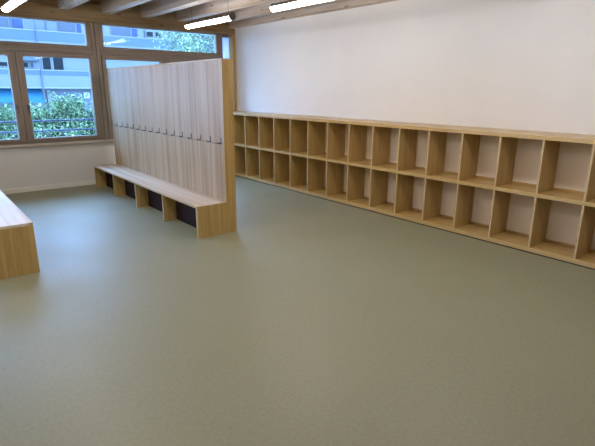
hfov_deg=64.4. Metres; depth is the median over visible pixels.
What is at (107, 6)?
ceiling beam
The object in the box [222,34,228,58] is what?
window
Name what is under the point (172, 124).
bench
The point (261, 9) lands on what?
ceiling beam
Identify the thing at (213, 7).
ceiling beam
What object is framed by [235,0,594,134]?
wall
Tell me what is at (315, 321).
floor
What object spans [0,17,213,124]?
apartment building
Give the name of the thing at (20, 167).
wall
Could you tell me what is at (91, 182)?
baseboard
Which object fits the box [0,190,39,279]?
wooden bench
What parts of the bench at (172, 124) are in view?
bench panel, bench panel, bench panel, panel, panel, bench panel, bench panel, panel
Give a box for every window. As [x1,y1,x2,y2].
[0,14,105,147]
[93,23,222,141]
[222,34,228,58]
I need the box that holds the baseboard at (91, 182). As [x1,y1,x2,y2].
[1,180,95,193]
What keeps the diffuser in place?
attached to the lamp at (231, 16)
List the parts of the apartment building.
pane, pane, pane, pane, shop frame, pane, pane, pane, pane, pane, pane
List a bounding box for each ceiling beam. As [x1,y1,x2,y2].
[57,0,88,9]
[101,0,150,13]
[140,0,212,17]
[176,0,275,21]
[209,0,339,24]
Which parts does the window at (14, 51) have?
sash rail, sash, transom frame, sill, sash, sash rail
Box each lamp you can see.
[1,0,24,11]
[185,7,235,28]
[270,0,329,11]
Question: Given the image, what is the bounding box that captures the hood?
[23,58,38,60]
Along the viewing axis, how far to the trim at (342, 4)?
7.38 m
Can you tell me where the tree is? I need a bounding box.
[144,31,214,62]
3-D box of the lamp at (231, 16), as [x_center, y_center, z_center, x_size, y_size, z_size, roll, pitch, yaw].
[-1.289,-3.113,6.799,0.103,0.490,1.340,-12,20,-38]
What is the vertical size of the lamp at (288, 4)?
0.490 m
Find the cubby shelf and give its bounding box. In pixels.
[233,111,594,269]
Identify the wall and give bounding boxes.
[0,42,229,189]
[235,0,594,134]
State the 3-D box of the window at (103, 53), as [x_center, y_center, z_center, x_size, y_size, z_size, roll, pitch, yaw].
[-2.399,-2.526,8.635,2.377,1.912,0.213,-12,20,-38]
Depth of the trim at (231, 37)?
9.32 m
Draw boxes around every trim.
[0,0,234,34]
[229,0,396,28]
[229,34,236,110]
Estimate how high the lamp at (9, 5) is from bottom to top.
0.490 m
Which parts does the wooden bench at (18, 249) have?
panel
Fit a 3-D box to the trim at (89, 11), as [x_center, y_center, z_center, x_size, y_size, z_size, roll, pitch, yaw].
[-5.079,-3.030,6.183,9.864,0.365,0.128,-12,20,-38]
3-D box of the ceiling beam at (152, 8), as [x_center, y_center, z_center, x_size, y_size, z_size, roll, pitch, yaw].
[1.064,-2.369,3.709,0.150,0.220,11.600,-12,20,-38]
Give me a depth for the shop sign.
39.97 m
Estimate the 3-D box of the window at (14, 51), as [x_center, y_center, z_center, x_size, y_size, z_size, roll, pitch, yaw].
[-4.246,-2.129,7.184,2.377,1.912,0.213,-12,20,-38]
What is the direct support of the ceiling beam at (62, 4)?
attached to the ceiling
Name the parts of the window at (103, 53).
sash rail, sash, transom frame, sash rail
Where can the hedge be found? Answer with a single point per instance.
(74, 107)
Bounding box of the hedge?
[0,90,95,139]
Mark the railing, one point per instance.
(9, 132)
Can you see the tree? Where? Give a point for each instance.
(187, 46)
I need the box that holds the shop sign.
[83,92,89,97]
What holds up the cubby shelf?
on the floor
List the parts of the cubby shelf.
panel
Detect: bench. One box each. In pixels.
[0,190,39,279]
[94,58,236,237]
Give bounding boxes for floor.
[0,176,594,445]
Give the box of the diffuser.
[185,16,229,28]
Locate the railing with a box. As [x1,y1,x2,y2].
[0,118,94,133]

